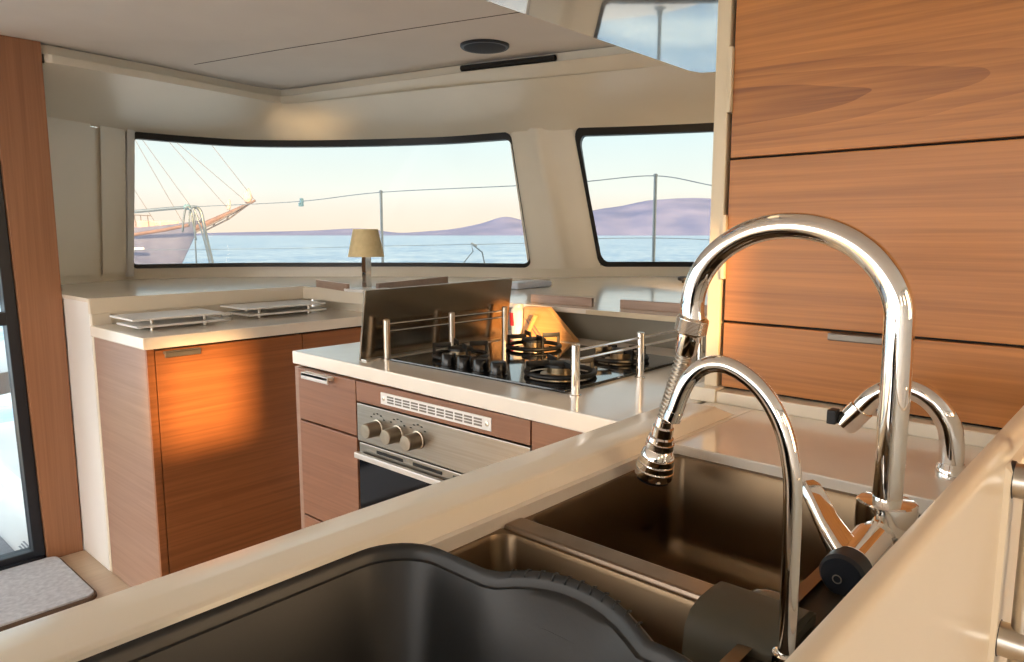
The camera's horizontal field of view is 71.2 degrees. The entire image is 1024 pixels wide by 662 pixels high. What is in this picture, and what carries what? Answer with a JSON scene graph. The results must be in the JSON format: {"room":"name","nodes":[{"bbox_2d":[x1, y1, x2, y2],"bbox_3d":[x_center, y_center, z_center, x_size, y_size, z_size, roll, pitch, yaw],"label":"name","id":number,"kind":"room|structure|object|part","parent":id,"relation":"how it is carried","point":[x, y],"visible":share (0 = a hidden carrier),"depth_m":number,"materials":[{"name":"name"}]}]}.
{"room":"ship interior","nodes":[
{"label":"ship interior","id":0,"kind":"room"},
{"bbox_2d":[0,35,82,557],"bbox_3d":[-1.873,-0.098,2.725,0.480,1.869,0.161,7,10,42],"label":"door frame","id":1,"kind":"structure","parent":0,"point":[25,162],"depth_m":2.56,"materials":[{"name":"brown wood"}]},
{"bbox_2d":[60,549,129,599],"bbox_3d":[-1.091,1.218,0.173,4.330,0.060,4.950,7,10,42],"label":"floor","id":2,"kind":"structure","parent":0,"point":[105,582],"depth_m":2.55,"materials":[{"name":"laminate"}]},
{"bbox_2d":[0,556,96,631],"bbox_3d":[-1.908,0.916,2.120,0.440,0.020,1.111,7,10,42],"label":"door mat","id":3,"kind":"object","parent":2,"relation":"on","point":[34,590],"visible":0.99,"depth_m":2.40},
{"bbox_2d":[94,326,360,586],"bbox_3d":[-0.966,0.420,2.679,0.466,0.855,0.882,7,10,42],"label":"base cabinet","id":4,"kind":"object","parent":2,"relation":"on","point":[200,441],"visible":0.69,"depth_m":2.36,"materials":[{"name":"brown wood"}]},
{"bbox_3d":[-1.267,0.461,2.371,0.437,0.855,0.017,7,10,42],"label":"panel","id":5,"kind":"part","parent":4,"relation":"part of","materials":[{"name":"brown wood"}]},
{"bbox_3d":[-1.027,0.067,2.227,0.018,0.020,0.111,7,10,42],"label":"handle","id":6,"kind":"part","parent":4,"relation":"part of","materials":[{"name":"silver metal"}]},
{"bbox_2d":[90,307,362,349],"bbox_3d":[-0.969,-0.024,2.618,0.456,0.037,0.899,7,10,42],"label":"countertop","id":7,"kind":"structure","parent":4,"relation":"on","point":[240,327],"depth_m":2.40,"materials":[{"name":"beige stone"}]},
{"bbox_2d":[109,308,225,329],"bbox_3d":[-1.172,-0.040,2.443,0.205,0.040,0.305,7,10,42],"label":"rack","id":8,"kind":"object","parent":7,"relation":"on","point":[150,320],"visible":1,"depth_m":2.41,"materials":[{"name":"metal"}]},
{"bbox_2d":[220,311,231,320],"bbox_3d":[-1.033,-0.054,2.585,0.030,0.032,0.036,7,10,42],"label":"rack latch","id":9,"kind":"object","parent":7,"relation":"on","point":[228,313],"visible":0.8,"depth_m":2.58,"materials":[{"name":"silver metal"}]},
{"bbox_2d":[220,299,326,316],"bbox_3d":[-0.928,-0.087,2.796,0.200,0.040,0.340,7,10,42],"label":"rack","id":10,"kind":"object","parent":7,"relation":"on","point":[258,309],"visible":0.92,"depth_m":2.76,"materials":[{"name":"metal"}]},
{"bbox_3d":[-0.924,0.427,2.418,0.020,0.790,0.502,7,10,42],"label":"door","id":11,"kind":"part","parent":4,"relation":"part of","materials":[{"name":"brown wood"}]},
{"bbox_3d":[-0.635,0.385,2.734,0.020,0.790,0.350,7,10,42],"label":"panel","id":12,"kind":"part","parent":4,"relation":"part of","materials":[{"name":"brown wood"}]},
{"bbox_2d":[295,365,369,528],"bbox_3d":[-0.239,0.496,2.099,0.270,0.859,0.734,7,10,42],"label":"drawer unit","id":13,"kind":"object","parent":2,"relation":"on","point":[326,402],"visible":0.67,"depth_m":1.81,"materials":[{"name":"brown wood"}]},
{"bbox_3d":[-0.325,0.483,2.191,0.019,0.859,0.712,7,10,42],"label":"panel","id":14,"kind":"part","parent":13,"relation":"part of","materials":[{"name":"brown wood"}]},
{"bbox_3d":[-0.459,0.678,1.864,0.250,0.359,0.020,7,10,42],"label":"drawer","id":15,"kind":"part","parent":13,"relation":"part of","materials":[{"name":"brown wood"}]},
{"bbox_3d":[-0.487,0.117,1.789,0.118,0.017,0.020,7,10,42],"label":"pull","id":16,"kind":"part","parent":13,"relation":"part of","materials":[{"name":"metal"}]},
{"bbox_3d":[-0.459,0.172,1.796,0.250,0.134,0.020,7,10,42],"label":"drawer","id":17,"kind":"part","parent":13,"relation":"part of","materials":[{"name":"brown wood"}]},
{"bbox_3d":[-0.459,0.370,1.823,0.250,0.254,0.020,7,10,42],"label":"drawer","id":18,"kind":"part","parent":13,"relation":"part of","materials":[{"name":"brown wood"}]},
{"bbox_2d":[61,276,707,571],"bbox_3d":[0.661,0.345,2.631,5.058,1.015,3.604,7,10,42],"label":"window ledge","id":19,"kind":"object","parent":2,"relation":"on","point":[613,308],"depth_m":2.62,"materials":[{"name":"beige laminate"}]},
{"bbox_3d":[-1.572,0.367,2.635,0.350,0.972,0.022,7,10,42],"label":"panel","id":20,"kind":"part","parent":19,"relation":"part of","materials":[{"name":"white paint"}]},
{"bbox_2d":[344,229,387,292],"bbox_3d":[-0.558,-0.271,2.739,0.137,0.237,0.137,7,10,42],"label":"table lamp","id":21,"kind":"object","parent":19,"relation":"on","point":[366,244],"visible":0.98,"depth_m":2.69,"materials":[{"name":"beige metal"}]},
{"bbox_3d":[-0.558,-0.336,2.731,0.137,0.104,0.137,7,10,42],"label":"lamp shade","id":22,"kind":"part","parent":21,"relation":"part of","materials":[{"name":"fabric"}]},
{"bbox_3d":[-0.558,-0.227,2.745,0.026,0.130,0.026,7,10,42],"label":"stem","id":23,"kind":"part","parent":21,"relation":"part of","materials":[{"name":"silver metal"}]},
{"bbox_2d":[511,280,551,288],"bbox_3d":[0.059,-0.192,2.942,0.100,0.026,0.220,7,10,42],"label":"box","id":24,"kind":"object","parent":19,"relation":"on","point":[525,284],"visible":0.74,"depth_m":2.91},
{"bbox_3d":[0.780,-0.234,3.244,0.056,0.030,0.056,7,10,42],"label":"winch knob","id":25,"kind":"part","parent":19,"relation":"part of","materials":[{"name":"silver metal"}]},
{"bbox_2d":[354,380,532,508],"bbox_3d":[0.009,0.482,1.756,0.544,0.737,0.602,7,10,42],"label":"oven","id":26,"kind":"object","parent":2,"relation":"on","point":[400,453],"depth_m":1.54,"materials":[{"name":"metal"}]},
{"bbox_3d":[-0.323,0.227,1.641,0.042,0.042,0.038,7,10,42],"label":"knob","id":27,"kind":"part","parent":26,"relation":"part of","materials":[{"name":"metal"}]},
{"bbox_3d":[-0.268,0.233,1.592,0.042,0.042,0.038,7,10,42],"label":"knob","id":28,"kind":"part","parent":26,"relation":"part of","materials":[{"name":"metal"}]},
{"bbox_3d":[-0.167,0.557,1.570,0.533,0.468,0.005,7,10,42],"label":"door glass","id":29,"kind":"part","parent":26,"relation":"part of","materials":[{"name":"black glass"}]},
{"bbox_3d":[-0.172,0.318,1.533,0.534,0.014,0.019,7,10,42],"label":"door handle","id":30,"kind":"part","parent":26,"relation":"part of","materials":[{"name":"metal"}]},
{"bbox_3d":[-0.160,0.541,1.575,0.540,0.509,0.018,7,10,42],"label":"door","id":31,"kind":"part","parent":26,"relation":"part of","materials":[{"name":"metal"}]},
{"bbox_3d":[-0.217,0.239,1.546,0.042,0.042,0.038,7,10,42],"label":"knob","id":32,"kind":"part","parent":26,"relation":"part of","materials":[{"name":"metal"}]},
{"bbox_2d":[381,392,491,430],"bbox_3d":[-0.170,0.168,1.517,0.349,0.027,0.004,7,10,42],"label":"vent grille","id":33,"kind":"object","parent":26,"relation":"attached to","point":[448,412],"depth_m":1.50,"materials":[{"name":"metal"}]},
{"bbox_3d":[-0.163,0.166,1.522,0.544,0.048,0.023,7,10,42],"label":"vent panel","id":34,"kind":"part","parent":26,"relation":"part of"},
{"bbox_3d":[-0.161,0.239,1.534,0.544,0.092,0.021,7,10,42],"label":"control panel","id":35,"kind":"part","parent":26,"relation":"part of","materials":[{"name":"metal"}]},
{"bbox_2d":[532,421,582,449],"bbox_3d":[0.186,0.591,1.397,0.207,0.857,0.215,7,10,42],"label":"base cabinet","id":36,"kind":"object","parent":2,"relation":"on","point":[543,434],"visible":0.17,"depth_m":1.31,"materials":[{"name":"brown wood"}]},
{"bbox_2d":[785,406,1023,661],"bbox_3d":[0.135,0.641,0.370,0.066,1.030,1.799,7,10,42],"label":"partition panel","id":37,"kind":"object","parent":2,"relation":"on","point":[950,588],"visible":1,"depth_m":0.52,"materials":[{"name":"beige plastic"}]},
{"bbox_2d":[995,619,1002,655],"bbox_3d":[0.466,0.294,0.688,0.004,0.035,0.036,7,10,42],"label":"washer","id":38,"kind":"object","parent":37,"relation":"in","point":[998,622],"depth_m":0.67,"materials":[{"name":"silver metal"}]},
{"bbox_3d":[0.595,0.499,0.856,0.004,0.804,0.438,7,10,42],"label":"door","id":39,"kind":"part","parent":37,"relation":"part of","materials":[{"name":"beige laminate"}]},
{"bbox_3d":[0.476,0.295,0.679,0.032,0.032,0.032,7,10,42],"label":"handle post","id":40,"kind":"part","parent":37,"relation":"part of","materials":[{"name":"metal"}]},
{"bbox_2d":[1011,460,1017,498],"bbox_3d":[0.466,0.139,0.667,0.004,0.035,0.036,7,10,42],"label":"washer","id":41,"kind":"object","parent":37,"relation":"in","point":[1014,463],"depth_m":0.65,"materials":[{"name":"silver metal"}]},
{"bbox_3d":[0.481,0.218,0.665,0.018,0.270,0.018,7,10,42],"label":"grab handle","id":42,"kind":"part","parent":37,"relation":"part of","materials":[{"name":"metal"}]},
{"bbox_3d":[0.476,0.140,0.658,0.032,0.032,0.032,7,10,42],"label":"handle post","id":43,"kind":"part","parent":37,"relation":"part of","materials":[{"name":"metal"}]},
{"bbox_3d":[-0.376,0.703,0.594,0.022,0.848,1.730,7,10,42],"label":"base cabinet","id":44,"kind":"object","parent":2,"relation":"on","visible":0},
{"bbox_2d":[0,330,983,661],"bbox_3d":[-0.345,0.187,1.001,1.590,0.065,2.470,7,10,42],"label":"countertop","id":45,"kind":"structure","parent":44,"relation":"on","point":[615,418],"depth_m":0.89,"materials":[{"name":"beige stone"}]},
{"bbox_2d":[78,543,692,661],"bbox_3d":[-0.133,0.216,0.238,0.239,0.118,0.476,7,10,42],"label":"sink basin","id":46,"kind":"object","parent":45,"relation":"on","point":[394,602],"visible":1,"depth_m":0.41,"materials":[{"name":"plastic"}]},
{"bbox_2d":[359,278,511,361],"bbox_3d":[-0.184,-0.042,1.939,0.032,0.179,0.546,7,10,42],"label":"guard","id":47,"kind":"object","parent":45,"relation":"on","point":[400,304],"visible":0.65,"depth_m":1.90,"materials":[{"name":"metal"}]},
{"bbox_2d":[382,306,507,359],"bbox_3d":[-0.165,-0.001,1.924,0.024,0.101,0.453,7,10,42],"label":"rail","id":48,"kind":"object","parent":45,"relation":"on","point":[451,316],"visible":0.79,"depth_m":1.91,"materials":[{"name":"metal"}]},
{"bbox_3d":[-0.309,0.021,1.766,0.024,0.101,0.024,7,10,42],"label":"post","id":49,"kind":"part","parent":48,"relation":"part of","materials":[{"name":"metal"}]},
{"bbox_3d":[-0.165,-0.020,1.921,0.006,0.006,0.429,7,10,42],"label":"rod","id":50,"kind":"part","parent":48,"relation":"part of","materials":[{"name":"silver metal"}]},
{"bbox_3d":[-0.165,-0.038,1.919,0.006,0.006,0.429,7,10,42],"label":"rod","id":51,"kind":"part","parent":48,"relation":"part of","materials":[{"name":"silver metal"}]},
{"bbox_3d":[-0.162,-0.001,1.927,0.024,0.101,0.024,7,10,42],"label":"post","id":52,"kind":"part","parent":48,"relation":"part of","materials":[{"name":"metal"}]},
{"bbox_3d":[-0.021,-0.022,2.081,0.024,0.101,0.024,7,10,42],"label":"post","id":53,"kind":"part","parent":48,"relation":"part of","materials":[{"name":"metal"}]},
{"bbox_2d":[510,303,523,333],"bbox_3d":[0.018,-0.036,2.206,0.048,0.097,0.047,7,10,42],"label":"bottle","id":54,"kind":"object","parent":45,"relation":"on","point":[517,312],"visible":0.87,"depth_m":2.19,"materials":[{"name":"white plastic"}]},
{"bbox_2d":[527,313,537,336],"bbox_3d":[0.056,-0.015,2.132,0.046,0.077,0.024,7,10,42],"label":"wooden spoon","id":55,"kind":"object","parent":45,"relation":"on","point":[534,317],"visible":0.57,"depth_m":2.12,"materials":[{"name":"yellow wood"}]},
{"bbox_2d":[390,330,675,392],"bbox_3d":[0.065,0.051,1.748,0.544,0.046,0.489,7,10,42],"label":"cooktop","id":56,"kind":"object","parent":45,"relation":"in","point":[538,362],"visible":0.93,"depth_m":1.66,"materials":[{"name":"black glass"}]},
{"bbox_3d":[-0.145,0.066,1.648,0.042,0.030,0.042,7,10,42],"label":"knob","id":57,"kind":"part","parent":56,"relation":"part of","materials":[{"name":"black plastic"}]},
{"bbox_3d":[-0.127,0.056,1.764,0.077,0.019,0.077,7,10,42],"label":"burner","id":58,"kind":"part","parent":56,"relation":"part of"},
{"bbox_3d":[-0.107,0.071,1.614,0.042,0.030,0.042,7,10,42],"label":"knob","id":59,"kind":"part","parent":56,"relation":"part of","materials":[{"name":"black plastic"}]},
{"bbox_3d":[-0.069,0.075,1.580,0.042,0.030,0.042,7,10,42],"label":"knob","id":60,"kind":"part","parent":56,"relation":"part of","materials":[{"name":"black plastic"}]},
{"bbox_3d":[-0.030,0.080,1.545,0.042,0.030,0.042,7,10,42],"label":"knob","id":61,"kind":"part","parent":56,"relation":"part of","materials":[{"name":"black plastic"}]},
{"bbox_3d":[0.058,0.036,1.911,0.082,0.019,0.082,7,10,42],"label":"burner","id":62,"kind":"part","parent":56,"relation":"part of","materials":[{"name":"silver metal"}]},
{"bbox_3d":[0.105,0.085,1.549,0.087,0.019,0.087,7,10,42],"label":"burner","id":63,"kind":"part","parent":56,"relation":"part of","materials":[{"name":"silver metal"}]},
{"bbox_3d":[0.262,0.061,1.729,0.074,0.019,0.074,7,10,42],"label":"burner","id":64,"kind":"part","parent":56,"relation":"part of","materials":[{"name":"metal"}]},
{"bbox_2d":[523,306,579,342],"bbox_3d":[0.117,-0.023,2.118,0.203,0.094,0.026,7,10,42],"label":"cutting board","id":65,"kind":"object","parent":45,"relation":"on","point":[547,321],"visible":0.79,"depth_m":2.12,"materials":[{"name":"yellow wood"}]},
{"bbox_2d":[569,330,703,396],"bbox_3d":[0.288,0.050,1.549,0.024,0.101,0.521,7,10,42],"label":"rail","id":66,"kind":"object","parent":45,"relation":"on","point":[575,348],"visible":0.71,"depth_m":1.48,"materials":[{"name":"silver metal"}]},
{"bbox_3d":[0.121,0.074,1.366,0.024,0.101,0.024,7,10,42],"label":"post","id":67,"kind":"part","parent":66,"relation":"part of","materials":[{"name":"silver metal"}]},
{"bbox_3d":[0.288,0.030,1.546,0.006,0.006,0.497,7,10,42],"label":"rod","id":68,"kind":"part","parent":66,"relation":"part of","materials":[{"name":"silver metal"}]},
{"bbox_3d":[0.288,0.013,1.544,0.006,0.006,0.497,7,10,42],"label":"rod","id":69,"kind":"part","parent":66,"relation":"part of","materials":[{"name":"silver metal"}]},
{"bbox_3d":[0.276,0.052,1.535,0.024,0.101,0.024,7,10,42],"label":"post","id":70,"kind":"part","parent":66,"relation":"part of","materials":[{"name":"silver metal"}]},
{"bbox_3d":[0.455,0.025,1.731,0.024,0.101,0.024,7,10,42],"label":"post","id":71,"kind":"part","parent":66,"relation":"part of","materials":[{"name":"silver metal"}]},
{"bbox_2d":[448,454,920,661],"bbox_3d":[0.166,0.295,0.736,0.380,0.150,0.625,7,10,42],"label":"sink","id":72,"kind":"object","parent":45,"relation":"in","point":[655,551],"visible":0.31,"depth_m":0.93,"materials":[{"name":"metal"}]},
{"bbox_3d":[0.028,0.312,0.624,0.312,0.145,0.227,7,10,42],"label":"bowl","id":73,"kind":"part","parent":72,"relation":"part of","materials":[{"name":"metal"}]},
{"bbox_3d":[0.232,0.282,0.846,0.312,0.145,0.353,7,10,42],"label":"bowl","id":74,"kind":"part","parent":72,"relation":"part of","materials":[{"name":"metal"}]},
{"bbox_2d":[682,581,815,661],"bbox_3d":[0.209,0.263,0.612,0.078,0.072,0.112,7,10,42],"label":"sink caddy","id":75,"kind":"object","parent":72,"relation":"attached to","point":[727,615],"visible":0.81,"depth_m":0.59,"materials":[{"name":"plastic"}]},
{"bbox_2d":[752,588,779,599],"bbox_3d":[0.230,0.246,0.645,0.033,0.026,0.034,7,10,42],"label":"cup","id":76,"kind":"object","parent":75,"relation":"on","point":[769,593],"depth_m":0.64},
{"bbox_2d":[663,355,802,661],"bbox_3d":[0.170,0.136,0.550,0.116,0.236,0.028,7,10,42],"label":"tap","id":77,"kind":"object","parent":45,"relation":"on","point":[779,419],"visible":0.98,"depth_m":0.52,"materials":[{"name":"silver metal"}]},
{"bbox_2d":[663,407,683,423],"bbox_3d":[0.128,0.067,0.570,0.016,0.013,0.014,7,10,42],"label":"outlet","id":78,"kind":"object","parent":77,"relation":"attached to","point":[673,415],"depth_m":0.56,"materials":[{"name":"silver metal"}]},
{"bbox_2d":[635,212,918,596],"bbox_3d":[0.254,0.050,0.779,0.336,0.354,0.166,7,10,42],"label":"mixer tap","id":79,"kind":"object","parent":45,"relation":"on","point":[883,514],"visible":0.88,"depth_m":0.72,"materials":[{"name":"silver metal"}]},
{"bbox_3d":[0.302,0.017,0.794,0.260,0.294,0.030,7,11,44],"label":"spout","id":80,"kind":"part","parent":79,"relation":"part of","materials":[{"name":"silver metal"}]},
{"bbox_3d":[0.307,0.188,0.689,0.040,0.072,0.070,-5,9,-34],"label":"lever","id":81,"kind":"part","parent":79,"relation":"part of","materials":[{"name":"silver metal"}]},
{"bbox_2d":[690,0,1023,446],"bbox_3d":[0.806,-0.311,0.958,1.135,0.974,0.150,7,10,42],"label":"tall cabinet","id":82,"kind":"object","parent":45,"relation":"on","point":[900,123],"visible":0.88,"depth_m":1.12,"materials":[{"name":"brown wood"}]},
{"bbox_3d":[0.563,0.013,1.154,0.098,0.012,0.020,7,10,42],"label":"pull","id":83,"kind":"part","parent":82,"relation":"part of","materials":[{"name":"silver metal"}]},
{"bbox_3d":[0.799,0.091,0.970,1.088,0.119,0.016,7,10,42],"label":"drawer","id":84,"kind":"part","parent":82,"relation":"part of","materials":[{"name":"brown wood"}]},
{"bbox_3d":[0.799,-0.115,0.942,1.088,0.288,0.016,7,10,42],"label":"drawer","id":85,"kind":"part","parent":82,"relation":"part of","materials":[{"name":"brown wood"}]},
{"bbox_3d":[0.799,-0.397,0.904,1.088,0.272,0.016,7,10,42],"label":"drawer","id":86,"kind":"part","parent":82,"relation":"part of","materials":[{"name":"brown wood"}]},
{"bbox_2d":[826,378,965,480],"bbox_3d":[0.511,0.120,0.950,0.168,0.122,0.038,7,10,42],"label":"tap","id":87,"kind":"object","parent":45,"relation":"on","point":[951,461],"visible":0.74,"depth_m":0.91,"materials":[{"name":"silver metal"}]},
{"bbox_2d":[837,399,871,432],"bbox_3d":[0.471,0.118,0.987,0.046,0.046,0.033,7,10,42],"label":"outlet","id":88,"kind":"object","parent":87,"relation":"attached to","point":[857,412],"depth_m":0.97,"materials":[{"name":"silver metal"}]},
{"bbox_3d":[0.519,0.118,0.943,0.140,0.116,0.029,7,10,42],"label":"spout","id":89,"kind":"part","parent":87,"relation":"part of","materials":[{"name":"silver metal"}]},
{"bbox_2d":[0,0,615,89],"bbox_3d":[-1.039,-0.783,0.368,4.870,0.114,5.700,7,10,42],"label":"ceiling","id":90,"kind":"structure","parent":0,"point":[179,35],"depth_m":2.39,"materials":[{"name":"plastic"}]},
{"bbox_2d":[460,39,508,53],"bbox_3d":[-0.097,-1.014,2.552,0.176,0.016,0.176,7,10,42],"label":"ceiling speaker","id":91,"kind":"object","parent":90,"relation":"attached to","point":[478,46],"visible":1,"depth_m":2.52,"materials":[{"name":"plastic"}]},
{"bbox_2d":[464,43,505,52],"bbox_3d":[-0.097,-1.014,2.552,0.160,0.016,0.160,7,10,42],"label":"grille","id":92,"kind":"object","parent":91,"relation":"attached to","point":[468,47],"depth_m":2.53,"materials":[{"name":"metal"}]},
{"bbox_2d":[486,0,717,72],"bbox_3d":[0.213,-0.785,1.456,0.500,0.168,1.680,7,10,42],"label":"skylight","id":93,"kind":"object","parent":90,"relation":"attached to","point":[679,33],"visible":0.58,"depth_m":1.70,"materials":[{"name":"clear glass"}]},
{"bbox_2d":[60,126,690,283],"bbox_3d":[-0.071,-0.538,3.237,3.042,0.745,3.694,7,10,42],"label":"wall","id":94,"kind":"structure","parent":0,"point":[200,272],"depth_m":3.67,"materials":[{"name":"beige paint"}]},
{"bbox_2d":[47,117,93,276],"bbox_3d":[-1.994,-0.551,2.905,0.366,0.680,0.604,7,10,42],"label":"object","id":95,"kind":"structure","parent":94,"relation":"attached to","point":[69,141],"depth_m":3.11,"materials":[{"name":"beige paint"}]},
{"bbox_2d":[97,126,125,273],"bbox_3d":[-1.854,-0.607,3.321,0.159,0.680,0.135,7,10,42],"label":"trim","id":96,"kind":"structure","parent":94,"relation":"attached to","point":[112,140],"depth_m":3.32,"materials":[{"name":"beige paint"}]},
{"bbox_2d":[125,129,134,276],"bbox_3d":[-1.818,-0.619,3.404,0.123,0.720,0.057,7,10,42],"label":"trim","id":97,"kind":"structure","parent":94,"relation":"attached to","point":[130,134],"depth_m":3.40,"materials":[{"name":"beige paint"}]},
{"bbox_2d":[134,132,529,268],"bbox_3d":[-0.882,-0.633,3.515,1.417,0.660,1.436,7,10,42],"label":"window","id":98,"kind":"structure","parent":94,"relation":"in","point":[503,136],"depth_m":3.65,"materials":[{"name":"black rubber"}]},
{"bbox_2d":[510,128,600,268],"bbox_3d":[0.257,-0.635,3.527,0.348,0.660,0.502,7,10,42],"label":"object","id":99,"kind":"structure","parent":94,"relation":"attached to","point":[559,234],"depth_m":3.47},
{"bbox_2d":[508,307,705,352],"bbox_3d":[0.327,0.138,2.086,1.145,0.370,0.025,7,10,41],"label":"backsplash","id":100,"kind":"structure","parent":94,"relation":"attached to","point":[585,326],"depth_m":2.07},
{"bbox_2d":[575,123,713,266],"bbox_3d":[1.020,-0.628,3.476,1.130,0.660,1.241,7,10,42],"label":"window","id":101,"kind":"structure","parent":94,"relation":"in","point":[581,133],"depth_m":3.25,"materials":[{"name":"black rubber"}]},
{"bbox_2d":[42,60,715,139],"bbox_3d":[-0.375,-0.964,2.747,3.048,0.228,2.728,7,10,42],"label":"wall","id":102,"kind":"structure","parent":0,"point":[670,94],"depth_m":3.17,"materials":[{"name":"beige paint"}]},
{"bbox_2d":[41,44,669,103],"bbox_3d":[-0.261,-0.991,2.421,2.984,0.124,1.747,7,10,42],"label":"trim","id":103,"kind":"structure","parent":102,"relation":"attached to","point":[614,58],"depth_m":2.90,"materials":[{"name":"beige paint"}]},
{"bbox_2d":[194,12,519,64],"bbox_3d":[-0.073,-0.992,2.271,2.708,0.025,0.667,7,10,42],"label":"trim","id":104,"kind":"structure","parent":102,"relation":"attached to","point":[515,12],"depth_m":2.41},
{"bbox_2d":[460,54,556,71],"bbox_3d":[-0.021,-1.042,2.783,0.427,0.035,0.102,7,10,42],"label":"trim","id":105,"kind":"structure","parent":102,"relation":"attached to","point":[548,58],"depth_m":2.77,"materials":[{"name":"black plastic"}]},
{"bbox_3d":[-3.870,0.233,0.258,0.080,1.870,1.540,7,10,42],"label":"wall","id":106,"kind":"structure","parent":0,"visible":0},
{"bbox_2d":[0,167,45,570],"bbox_3d":[-2.546,0.041,1.685,0.080,1.870,2.370,7,10,42],"label":"door","id":107,"kind":"structure","parent":106,"relation":"in","point":[9,321],"depth_m":2.56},
{"label":"outside","id":108,"kind":"structure","parent":0,"visible":0},
{"bbox_2d":[0,236,709,422],"bbox_3d":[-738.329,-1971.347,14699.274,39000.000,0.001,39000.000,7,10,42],"label":"sea","id":109,"kind":"structure","parent":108,"point":[237,249],"depth_m":102.40,"materials":[{"name":"liquid"}]},
{"bbox_2d":[134,140,255,263],"bbox_3d":[-27.064,-13.987,43.398,16.464,20.669,15.259,7,10,42],"label":"ship","id":110,"kind":"object","parent":109,"relation":"on","point":[153,240],"visible":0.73,"depth_m":43.91,"materials":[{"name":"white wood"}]},
{"bbox_3d":[-26.983,-4.736,41.993,10.728,0.385,0.180,0,8,0],"label":"rub rail","id":111,"kind":"part","parent":110,"relation":"part of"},
{"bbox_3d":[-25.811,-5.975,42.180,13.610,0.759,0.200,0,8,0],"label":"bulwark rail","id":112,"kind":"part","parent":110,"relation":"part of","materials":[{"name":"brown wood"}]},
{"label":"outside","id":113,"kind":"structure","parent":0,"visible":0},
{"bbox_2d":[0,483,28,554],"bbox_3d":[-3.599,0.970,2.328,2.140,0.057,4.800,7,10,42],"label":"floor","id":114,"kind":"structure","parent":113,"point":[13,527],"depth_m":3.13,"materials":[{"name":"white"}]},
{"bbox_2d":[0,421,23,502],"bbox_3d":[-3.342,0.724,2.912,1.700,0.290,2.850,7,10,42],"label":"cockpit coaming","id":115,"kind":"object","parent":114,"relation":"on","point":[10,477],"visible":0.02,"depth_m":3.63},
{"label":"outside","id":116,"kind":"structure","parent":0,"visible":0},
{"bbox_2d":[0,299,312,394],"bbox_3d":[-1.574,-0.078,5.125,7.646,0.090,4.318,7,10,42],"label":"deck","id":117,"kind":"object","parent":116,"point":[4,377],"depth_m":2.96,"materials":[{"name":"white"}]},
{"bbox_2d":[134,204,213,262],"bbox_3d":[-3.469,-0.760,6.940,0.981,0.924,0.835,7,10,42],"label":"rail","id":118,"kind":"object","parent":117,"relation":"on","point":[185,207],"visible":0.75,"depth_m":6.89,"materials":[{"name":"metal"}]},
{"bbox_2d":[379,190,383,261],"bbox_3d":[-1.118,-0.735,6.157,0.080,0.938,0.078,7,10,42],"label":"stanchion","id":119,"kind":"object","parent":117,"relation":"on","point":[380,191],"visible":0.47,"depth_m":6.12,"materials":[{"name":"metal"}]},
{"bbox_2d":[463,242,484,262],"bbox_3d":[-0.331,-0.490,5.972,0.185,0.498,0.210,7,10,42],"label":"bridle","id":120,"kind":"object","parent":117,"relation":"on","point":[475,246],"visible":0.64,"depth_m":5.96,"materials":[{"name":"metal"}]},
{"bbox_2d":[652,174,657,261],"bbox_3d":[1.024,-0.629,5.162,0.080,0.994,0.078,7,10,42],"label":"stanchion","id":121,"kind":"object","parent":117,"relation":"on","point":[655,176],"visible":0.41,"depth_m":5.13,"materials":[{"name":"metal"}]},
{"bbox_2d":[170,238,709,249],"bbox_3d":[-1.139,-0.700,5.859,6.159,0.134,2.072,7,10,42],"label":"lifeline","id":122,"kind":"object","parent":121,"relation":"attached to","point":[598,238],"visible":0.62,"depth_m":5.99,"materials":[{"name":"metal"}]},
{"bbox_2d":[192,175,711,206],"bbox_3d":[-1.139,-1.098,5.806,6.160,0.218,2.074,7,10,42],"label":"lifeline","id":123,"kind":"object","parent":121,"relation":"attached to","point":[642,175],"visible":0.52,"depth_m":5.85,"materials":[{"name":"metal"}]},
{"bbox_2d":[298,198,303,206],"bbox_3d":[-1.912,-1.166,6.477,0.024,0.075,0.046,7,10,42],"label":"clip","id":124,"kind":"object","parent":123,"relation":"hanging from","point":[301,203],"visible":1,"depth_m":6.47,"materials":[{"name":"teal plastic"}]},
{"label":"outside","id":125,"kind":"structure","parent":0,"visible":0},
{"bbox_2d":[196,217,523,235],"bbox_3d":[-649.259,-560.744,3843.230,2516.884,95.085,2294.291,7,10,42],"label":"hill","id":126,"kind":"structure","parent":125,"point":[502,226],"depth_m":3139.95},
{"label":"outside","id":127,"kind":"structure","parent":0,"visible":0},
{"bbox_2d":[593,198,710,235],"bbox_3d":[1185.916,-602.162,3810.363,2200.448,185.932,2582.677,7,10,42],"label":"hill","id":128,"kind":"structure","parent":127,"point":[677,216],"depth_m":3102.61,"materials":[{"name":"purple stone"}]}
]}

